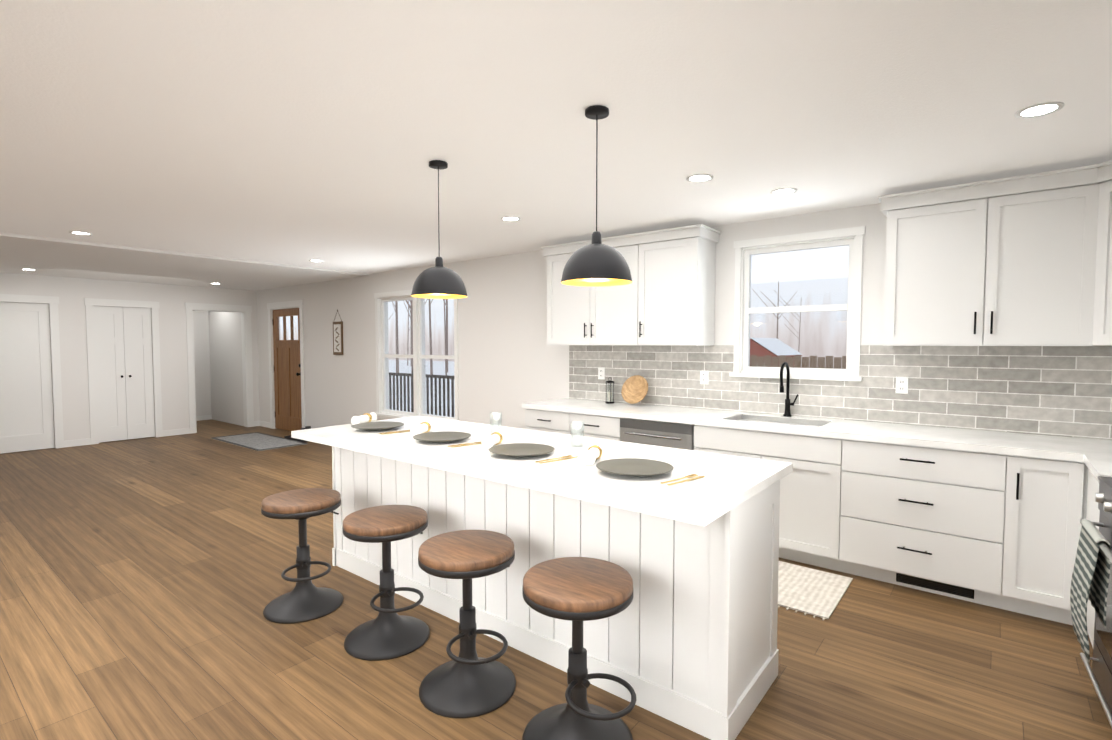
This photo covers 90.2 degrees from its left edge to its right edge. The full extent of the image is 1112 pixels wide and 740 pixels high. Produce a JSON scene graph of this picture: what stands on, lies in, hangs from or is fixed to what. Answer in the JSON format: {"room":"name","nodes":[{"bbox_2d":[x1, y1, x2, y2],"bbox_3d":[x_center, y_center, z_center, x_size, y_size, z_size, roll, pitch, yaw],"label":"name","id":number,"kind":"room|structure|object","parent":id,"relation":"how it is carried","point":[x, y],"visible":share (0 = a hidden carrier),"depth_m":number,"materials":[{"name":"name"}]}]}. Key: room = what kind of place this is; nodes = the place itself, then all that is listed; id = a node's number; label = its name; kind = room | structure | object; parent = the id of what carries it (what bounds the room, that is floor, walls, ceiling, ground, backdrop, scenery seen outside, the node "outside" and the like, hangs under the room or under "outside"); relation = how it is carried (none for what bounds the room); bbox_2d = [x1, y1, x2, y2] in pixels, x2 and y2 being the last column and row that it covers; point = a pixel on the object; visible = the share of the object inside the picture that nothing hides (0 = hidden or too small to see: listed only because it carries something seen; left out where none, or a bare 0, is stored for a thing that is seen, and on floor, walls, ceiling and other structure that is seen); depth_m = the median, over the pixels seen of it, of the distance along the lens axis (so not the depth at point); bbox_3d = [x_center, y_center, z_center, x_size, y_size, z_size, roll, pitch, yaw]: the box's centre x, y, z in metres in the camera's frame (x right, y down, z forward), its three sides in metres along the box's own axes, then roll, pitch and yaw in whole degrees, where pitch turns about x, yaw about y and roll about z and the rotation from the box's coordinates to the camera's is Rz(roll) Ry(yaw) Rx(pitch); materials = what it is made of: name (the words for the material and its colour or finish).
{"room":"kitchen","nodes":[
{"label":"kitchen","id":0,"kind":"room"},
{"bbox_2d":[0,272,259,443],"bbox_3d":[-7.542,-0.091,7.253,0.140,2.440,6.930,2,3,39],"label":"wall","id":1,"kind":"structure","parent":0,"point":[218,364],"depth_m":8.85,"materials":[{"name":"white paint"}]},
{"bbox_2d":[64,438,90,447],"bbox_3d":[-6.899,1.049,7.991,0.012,0.095,0.300,2,3,39],"label":"baseboard","id":2,"kind":"structure","parent":1,"relation":"attached to","point":[77,442],"depth_m":7.99,"materials":[{"name":"white wood"}]},
{"bbox_2d":[163,428,189,436],"bbox_3d":[-6.133,1.004,8.951,0.012,0.095,0.380,2,3,39],"label":"baseboard","id":3,"kind":"structure","parent":1,"relation":"attached to","point":[185,430],"depth_m":8.95,"materials":[{"name":"white wood"}]},
{"bbox_2d":[0,419,1111,739],"bbox_3d":[-3.776,1.327,4.314,13.490,0.120,7.210,2,3,39],"label":"floor","id":4,"kind":"structure","parent":0,"point":[142,583],"depth_m":2.71,"materials":[{"name":"brown wood"}]},
{"bbox_2d":[211,432,307,450],"bbox_3d":[-4.511,1.071,8.390,1.650,0.012,0.700,2,3,39],"label":"entry rug","id":5,"kind":"object","parent":4,"relation":"on","point":[257,441],"visible":1,"depth_m":8.31,"materials":[{"name":"grey fabric"}]},
{"bbox_2d":[284,426,310,441],"bbox_3d":[-3.918,0.976,8.610,0.600,0.182,0.320,2,3,39],"label":"tray","id":6,"kind":"object","parent":4,"relation":"on","point":[296,439],"visible":0.15,"depth_m":8.59,"materials":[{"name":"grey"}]},
{"bbox_2d":[261,488,342,623],"bbox_3d":[-1.396,1.015,3.085,0.456,0.619,0.410,2,3,39],"label":"stool","id":7,"kind":"object","parent":4,"relation":"on","point":[305,599],"visible":1,"depth_m":3.03,"materials":[{"name":"grey metal"}]},
{"bbox_2d":[343,505,429,660],"bbox_3d":[-0.822,1.030,2.743,0.460,0.619,0.410,2,3,39],"label":"stool","id":8,"kind":"object","parent":4,"relation":"on","point":[388,633],"visible":1,"depth_m":2.69,"materials":[{"name":"grey metal"}]},
{"bbox_2d":[418,530,515,718],"bbox_3d":[-0.361,1.049,2.351,0.451,0.619,0.410,2,3,39],"label":"stool","id":9,"kind":"object","parent":4,"relation":"on","point":[467,682],"visible":1,"depth_m":2.29,"materials":[{"name":"grey metal"}]},
{"bbox_2d":[525,410,573,434],"bbox_3d":[0.132,0.787,5.197,0.573,0.878,0.630,2,3,39],"label":"base cabinet","id":10,"kind":"object","parent":4,"relation":"on","point":[538,420],"depth_m":4.93,"materials":[{"name":"white wood"}]},
{"bbox_2d":[332,447,786,739],"bbox_3d":[-0.248,0.885,3.051,2.692,0.880,0.590,2,3,39],"label":"kitchen island","id":11,"kind":"object","parent":4,"relation":"on","point":[686,638],"depth_m":2.32,"materials":[{"name":"white wood"}]},
{"bbox_2d":[291,415,792,526],"bbox_3d":[-0.290,0.426,3.020,2.743,0.040,0.980,2,3,39],"label":"island countertop","id":12,"kind":"structure","parent":11,"relation":"on","point":[728,479],"depth_m":2.50,"materials":[{"name":"white stone"}]},
{"bbox_2d":[351,412,376,424],"bbox_3d":[-1.314,0.335,3.801,0.067,0.068,0.210,1,3,14],"label":"napkin","id":13,"kind":"object","parent":12,"relation":"on","point":[367,417],"visible":0.92,"depth_m":3.77,"materials":[{"name":"white fabric"}]},
{"bbox_2d":[351,421,403,430],"bbox_3d":[-1.152,0.367,3.591,0.330,0.024,0.330,2,3,39],"label":"plate","id":14,"kind":"object","parent":12,"relation":"on","point":[378,426],"visible":1,"depth_m":3.62,"materials":[{"name":"grey ceramic"}]},
{"bbox_2d":[379,430,409,433],"bbox_3d":[-0.978,0.384,3.441,0.233,0.003,0.055,-2,3,-40],"label":"cutlery","id":15,"kind":"object","parent":12,"relation":"on","point":[395,432],"visible":0.71,"depth_m":3.42,"materials":[{"name":"gold metal"}]},
{"bbox_2d":[410,421,434,435],"bbox_3d":[-0.810,0.354,3.374,0.067,0.068,0.210,0,3,10],"label":"napkin","id":16,"kind":"object","parent":12,"relation":"on","point":[425,427],"visible":0.96,"depth_m":3.33,"materials":[{"name":"white fabric"}]},
{"bbox_2d":[413,431,470,442],"bbox_3d":[-0.649,0.387,3.164,0.330,0.024,0.330,2,3,39],"label":"plate","id":17,"kind":"object","parent":12,"relation":"on","point":[443,436],"visible":1,"depth_m":3.19,"materials":[{"name":"grey ceramic"}]},
{"bbox_2d":[448,441,481,447],"bbox_3d":[-0.474,0.404,3.014,0.233,0.003,0.055,-2,3,-39],"label":"cutlery","id":18,"kind":"object","parent":12,"relation":"on","point":[480,442],"visible":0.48,"depth_m":3.00,"materials":[{"name":"gold metal"}]},
{"bbox_2d":[482,430,505,448],"bbox_3d":[-0.331,0.373,2.980,0.067,0.068,0.210,1,3,13],"label":"napkin","id":19,"kind":"object","parent":12,"relation":"on","point":[494,438],"visible":1,"depth_m":2.93,"materials":[{"name":"white fabric"}]},
{"bbox_2d":[489,412,501,433],"bbox_3d":[-0.365,0.325,3.357,0.075,0.130,0.076,2,3,39],"label":"tumbler","id":20,"kind":"object","parent":12,"relation":"on","point":[494,426],"visible":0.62,"depth_m":3.34,"materials":[{"name":"clear glass"}]},
{"bbox_2d":[489,443,554,456],"bbox_3d":[-0.170,0.405,2.770,0.330,0.024,0.330,2,3,39],"label":"plate","id":21,"kind":"object","parent":12,"relation":"on","point":[522,449],"visible":1,"depth_m":2.80,"materials":[{"name":"grey ceramic"}]},
{"bbox_2d":[535,455,577,463],"bbox_3d":[0.004,0.422,2.621,0.233,0.003,0.055,-2,3,-40],"label":"cutlery","id":22,"kind":"object","parent":12,"relation":"on","point":[569,456],"visible":0.96,"depth_m":2.62,"materials":[{"name":"gold metal"}]},
{"bbox_2d":[570,421,583,446],"bbox_3d":[0.114,0.343,2.963,0.075,0.130,0.076,2,3,39],"label":"tumbler","id":23,"kind":"object","parent":12,"relation":"on","point":[578,442],"visible":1,"depth_m":2.94,"materials":[{"name":"clear glass"}]},
{"bbox_2d":[581,443,604,464],"bbox_3d":[0.175,0.391,2.590,0.067,0.068,0.210,1,3,16],"label":"napkin","id":24,"kind":"object","parent":12,"relation":"on","point":[593,453],"visible":0.98,"depth_m":2.50,"materials":[{"name":"white fabric"}]},
{"bbox_2d":[596,458,673,475],"bbox_3d":[0.337,0.423,2.379,0.330,0.024,0.330,2,3,39],"label":"plate","id":25,"kind":"object","parent":12,"relation":"on","point":[633,467],"visible":1,"depth_m":2.41,"materials":[{"name":"grey ceramic"}]},
{"bbox_2d":[661,474,704,484],"bbox_3d":[0.511,0.440,2.230,0.233,0.003,0.055,-2,3,-39],"label":"cutlery","id":26,"kind":"object","parent":12,"relation":"on","point":[691,475],"visible":0.92,"depth_m":2.23,"materials":[{"name":"gold metal"}]},
{"bbox_2d":[522,557,636,739],"bbox_3d":[0.098,1.064,2.023,0.458,0.619,0.410,2,3,39],"label":"stool","id":27,"kind":"object","parent":4,"relation":"on","point":[577,591],"visible":1,"depth_m":2.00,"materials":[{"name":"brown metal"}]},
{"bbox_2d":[574,414,641,440],"bbox_3d":[0.489,0.800,4.912,0.571,0.878,0.630,2,3,39],"label":"base cabinet","id":28,"kind":"object","parent":4,"relation":"on","point":[595,426],"depth_m":4.59,"materials":[{"name":"white wood"}]},
{"bbox_2d":[620,418,694,450],"bbox_3d":[0.939,0.822,4.511,0.626,0.872,0.669,2,3,39],"label":"dishwasher","id":29,"kind":"object","parent":4,"relation":"on","point":[664,434],"visible":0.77,"depth_m":4.25,"materials":[{"name":"silver metal"}]},
{"bbox_2d":[694,418,845,571],"bbox_3d":[1.594,0.841,4.032,0.988,0.878,0.630,2,3,39],"label":"base cabinet","id":30,"kind":"object","parent":4,"relation":"on","point":[810,515],"depth_m":3.63,"materials":[{"name":"white wood"}]},
{"bbox_2d":[778,561,852,619],"bbox_3d":[1.212,1.298,3.536,1.100,0.009,0.665,2,3,39],"label":"kitchen rug","id":31,"kind":"object","parent":4,"relation":"on","point":[814,592],"visible":0.27,"depth_m":3.29,"materials":[{"name":"beige fabric"}]},
{"bbox_2d":[842,438,1025,612],"bbox_3d":[2.293,0.867,3.476,0.914,0.878,0.630,2,3,39],"label":"base cabinet","id":32,"kind":"object","parent":4,"relation":"on","point":[989,518],"depth_m":3.18,"materials":[{"name":"white wood"}]},
{"bbox_2d":[522,398,1111,461],"bbox_3d":[1.614,0.382,3.984,4.416,0.040,0.652,2,3,39],"label":"countertop","id":33,"kind":"structure","parent":32,"relation":"on","point":[1059,448],"depth_m":3.53,"materials":[{"name":"white stone"}]},
{"bbox_2d":[605,378,613,402],"bbox_3d":[0.500,0.188,5.144,0.084,0.237,0.084,2,3,39],"label":"lantern","id":34,"kind":"object","parent":33,"relation":"on","point":[609,398],"visible":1,"depth_m":5.13,"materials":[{"name":"black metal"}]},
{"bbox_2d":[621,375,647,403],"bbox_3d":[0.705,0.173,4.950,0.270,0.250,0.113,2,3,39],"label":"wooden cutting board","id":35,"kind":"object","parent":33,"relation":"on","point":[634,390],"visible":1,"depth_m":4.97,"materials":[{"name":"brown wood"}]},
{"bbox_2d":[726,414,831,425],"bbox_3d":[1.591,0.473,4.005,0.658,0.216,0.398,2,3,39],"label":"sink","id":36,"kind":"object","parent":33,"relation":"in","point":[792,421],"depth_m":4.15,"materials":[{"name":"white ceramic"}]},
{"bbox_2d":[780,362,797,416],"bbox_3d":[1.729,0.147,4.123,0.110,0.416,0.211,2,3,39],"label":"faucet","id":37,"kind":"object","parent":33,"relation":"on","point":[787,413],"depth_m":4.18,"materials":[{"name":"black metal"}]},
{"bbox_2d":[1018,458,1065,621],"bbox_3d":[2.736,0.883,3.123,0.336,0.878,0.630,2,3,39],"label":"base cabinet","id":38,"kind":"object","parent":4,"relation":"on","point":[1044,480],"depth_m":2.89,"materials":[{"name":"white wood"}]},
{"bbox_2d":[1082,454,1111,481],"bbox_3d":[2.710,0.458,2.341,0.652,0.040,0.553,2,3,39],"label":"countertop","id":39,"kind":"structure","parent":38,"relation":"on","point":[1100,464],"depth_m":2.54,"materials":[{"name":"white stone"}]},
{"bbox_2d":[1058,458,1099,646],"bbox_3d":[2.703,0.917,2.396,0.700,0.878,0.590,2,3,39],"label":"base cabinet","id":40,"kind":"object","parent":4,"relation":"on","point":[1079,503],"depth_m":2.80,"materials":[{"name":"white wood"}]},
{"bbox_2d":[1070,476,1111,727],"bbox_3d":[2.235,0.921,1.858,0.680,0.920,0.780,2,3,35],"label":"range","id":41,"kind":"object","parent":4,"relation":"on","point":[1091,580],"visible":1,"depth_m":2.13,"materials":[{"name":"silver metal"}]},
{"bbox_2d":[1070,520,1111,661],"bbox_3d":[2.060,0.842,2.143,0.062,0.461,0.290,2,3,35],"label":"towel","id":42,"kind":"object","parent":41,"relation":"hanging from","point":[1091,571],"depth_m":2.11,"materials":[{"name":"fabric"}]},
{"bbox_2d":[0,0,1111,290],"bbox_3d":[-3.776,-1.208,4.197,13.490,0.125,7.210,2,3,39],"label":"ceiling","id":43,"kind":"structure","parent":0,"point":[248,144],"depth_m":2.40,"materials":[{"name":"white paint"}]},
{"bbox_2d":[69,231,92,234],"bbox_3d":[-4.164,-1.199,4.859,0.156,0.004,0.156,2,3,39],"label":"recessed light","id":44,"kind":"object","parent":43,"relation":"in","point":[79,233],"visible":0.96,"depth_m":4.86,"materials":[{"name":"white plastic"}]},
{"bbox_2d":[411,160,466,298],"bbox_3d":[-0.631,-0.756,2.988,0.300,0.715,0.300,2,3,39],"label":"pendant light","id":45,"kind":"object","parent":43,"relation":"hanging from","point":[438,281],"visible":1,"depth_m":2.92,"materials":[{"name":"black painted metal"},{"name":"gold interior finish"}]},
{"bbox_2d":[501,216,520,220],"bbox_3d":[-0.351,-1.173,4.300,0.156,0.004,0.156,2,3,39],"label":"recessed light","id":46,"kind":"object","parent":43,"relation":"in","point":[510,218],"visible":1,"depth_m":4.29,"materials":[{"name":"white plastic"}]},
{"bbox_2d":[561,105,631,285],"bbox_3d":[0.170,-0.725,2.318,0.300,0.715,0.300,2,3,39],"label":"pendant light","id":47,"kind":"object","parent":43,"relation":"hanging from","point":[596,262],"visible":1,"depth_m":2.25,"materials":[{"name":"black metal"}]},
{"bbox_2d":[686,174,712,181],"bbox_3d":[0.843,-1.124,3.248,0.156,0.004,0.156,2,3,39],"label":"recessed light","id":48,"kind":"object","parent":43,"relation":"in","point":[700,177],"visible":1,"depth_m":3.25,"materials":[{"name":"white plastic"}]},
{"bbox_2d":[771,188,796,194],"bbox_3d":[1.451,-1.137,3.530,0.156,0.004,0.156,2,3,39],"label":"recessed light","id":49,"kind":"object","parent":43,"relation":"in","point":[783,191],"visible":1,"depth_m":3.53,"materials":[{"name":"white"}]},
{"bbox_2d":[1015,102,1063,117],"bbox_3d":[2.009,-1.080,2.306,0.156,0.004,0.156,2,3,39],"label":"recessed light","id":50,"kind":"object","parent":43,"relation":"in","point":[1037,110],"visible":1,"depth_m":2.30,"materials":[{"name":"white plastic"}]},
{"bbox_2d":[257,203,1111,436],"bbox_3d":[-0.846,-0.053,6.437,11.630,2.440,0.140,2,3,39],"label":"wall","id":51,"kind":"structure","parent":0,"point":[511,361],"depth_m":6.23,"materials":[{"name":"white paint"}]},
{"bbox_2d":[257,421,269,427],"bbox_3d":[-5.160,0.964,9.819,0.450,0.095,0.030,2,3,39],"label":"baseboard","id":52,"kind":"structure","parent":51,"relation":"attached to","point":[259,423],"depth_m":9.85,"materials":[{"name":"white wood"}]},
{"bbox_2d":[267,300,305,430],"bbox_3d":[-4.478,-0.052,9.304,1.224,2.172,0.190,2,3,39],"label":"door","id":53,"kind":"structure","parent":51,"relation":"attached to","point":[287,382],"depth_m":9.32,"materials":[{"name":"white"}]},
{"bbox_2d":[333,310,342,354],"bbox_3d":[-3.233,-0.559,8.209,0.250,0.667,0.024,2,3,39],"label":"wall art","id":54,"kind":"object","parent":51,"relation":"attached to","point":[337,338],"visible":0.96,"depth_m":8.19,"materials":[{"name":"brown wood"}]},
{"bbox_2d":[374,290,458,420],"bbox_3d":[-1.784,-0.170,7.149,1.710,1.716,0.190,2,3,39],"label":"window","id":55,"kind":"structure","parent":51,"relation":"attached to","point":[383,355],"depth_m":7.17,"materials":[{"name":"white"}]},
{"bbox_2d":[544,232,643,344],"bbox_3d":[0.430,-0.686,5.073,1.048,0.910,0.346,2,3,39],"label":"upper cabinet","id":56,"kind":"object","parent":51,"relation":"attached to","point":[576,315],"depth_m":4.92,"materials":[{"name":"white wood"}]},
{"bbox_2d":[644,224,719,345],"bbox_3d":[0.979,-0.665,4.636,0.588,0.910,0.346,2,3,39],"label":"upper cabinet","id":57,"kind":"object","parent":51,"relation":"attached to","point":[666,296],"depth_m":4.46,"materials":[{"name":"white wood"}]},
{"bbox_2d":[729,226,864,380],"bbox_3d":[1.836,-0.480,4.245,0.950,1.087,0.190,2,3,39],"label":"window","id":58,"kind":"structure","parent":51,"relation":"attached to","point":[851,238],"depth_m":4.20,"materials":[{"name":"white"}]},
{"bbox_2d":[569,345,1111,439],"bbox_3d":[1.839,0.082,4.203,4.358,0.537,0.010,2,3,39],"label":"backsplash","id":59,"kind":"structure","parent":51,"relation":"attached to","point":[1065,391],"depth_m":3.75,"materials":[{"name":"tile"}]},
{"bbox_2d":[598,367,604,378],"bbox_3d":[0.434,0.032,5.311,0.072,0.115,0.008,2,3,39],"label":"electrical outlet","id":60,"kind":"object","parent":59,"relation":"attached to","point":[601,372],"visible":1,"depth_m":5.31,"materials":[{"name":"white plastic"}]},
{"bbox_2d":[700,370,708,383],"bbox_3d":[1.248,0.062,4.663,0.072,0.115,0.008,2,3,39],"label":"electrical outlet","id":61,"kind":"object","parent":59,"relation":"attached to","point":[704,377],"visible":1,"depth_m":4.66,"materials":[{"name":"white plastic"}]},
{"bbox_2d":[895,377,907,393],"bbox_3d":[2.358,0.103,3.779,0.072,0.115,0.008,2,3,39],"label":"electrical outlet","id":62,"kind":"object","parent":59,"relation":"attached to","point":[901,385],"visible":1,"depth_m":3.78,"materials":[{"name":"white plastic"}]},
{"bbox_2d":[882,166,1085,345],"bbox_3d":[2.588,-0.612,3.332,1.017,0.925,0.382,2,3,39],"label":"upper cabinet","id":63,"kind":"object","parent":51,"relation":"attached to","point":[1023,260],"depth_m":3.21,"materials":[{"name":"white wood"}]},
{"bbox_2d":[1078,160,1111,345],"bbox_3d":[3.094,-0.586,2.782,0.659,0.925,0.612,2,3,39],"label":"upper cabinet","id":64,"kind":"object","parent":51,"relation":"attached to","point":[1095,270],"depth_m":2.92,"materials":[{"name":"white wood"}]},
{"label":"outside","id":65,"kind":"structure","parent":0,"visible":0},
{"bbox_2d":[389,360,454,416],"bbox_3d":[-0.627,-0.117,51.317,125.000,0.100,70.210,2,3,39],"label":"ground","id":66,"kind":"structure","parent":65,"point":[440,370],"depth_m":32.14,"materials":[{"name":"white snow"}]},
{"bbox_2d":[389,370,453,416],"bbox_3d":[-2.342,0.957,9.061,6.200,1.780,1.980,2,3,39],"label":"rail","id":67,"kind":"object","parent":66,"relation":"on","point":[404,375],"depth_m":10.19,"materials":[{"name":"grey metal"}]},
{"bbox_2d":[280,246,848,368],"bbox_3d":[-1.377,-9.023,62.006,160.000,16.800,0.200,2,3,39],"label":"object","id":68,"kind":"object","parent":66,"relation":"on","point":[826,258],"depth_m":45.54,"materials":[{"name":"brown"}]},
{"bbox_2d":[389,281,801,374],"bbox_3d":[-3.812,-5.706,36.510,45.638,12.549,21.343,2,3,39],"label":"trees","id":69,"kind":"object","parent":66,"relation":"on","point":[430,334],"depth_m":37.90,"materials":[{"name":"brown plant"}]},
{"bbox_2d":[750,338,801,366],"bbox_3d":[7.400,0.103,19.771,1.850,2.490,2.900,2,3,39],"label":"barn","id":70,"kind":"object","parent":66,"relation":"on","point":[791,353],"depth_m":18.77,"materials":[{"name":"red"}]},
{"bbox_2d":[750,355,845,368],"bbox_3d":[5.656,0.702,11.948,7.100,2.020,0.060,2,3,39],"label":"fence","id":71,"kind":"object","parent":66,"relation":"on","point":[784,358],"depth_m":12.14,"materials":[{"name":"brown wood"}]}
]}

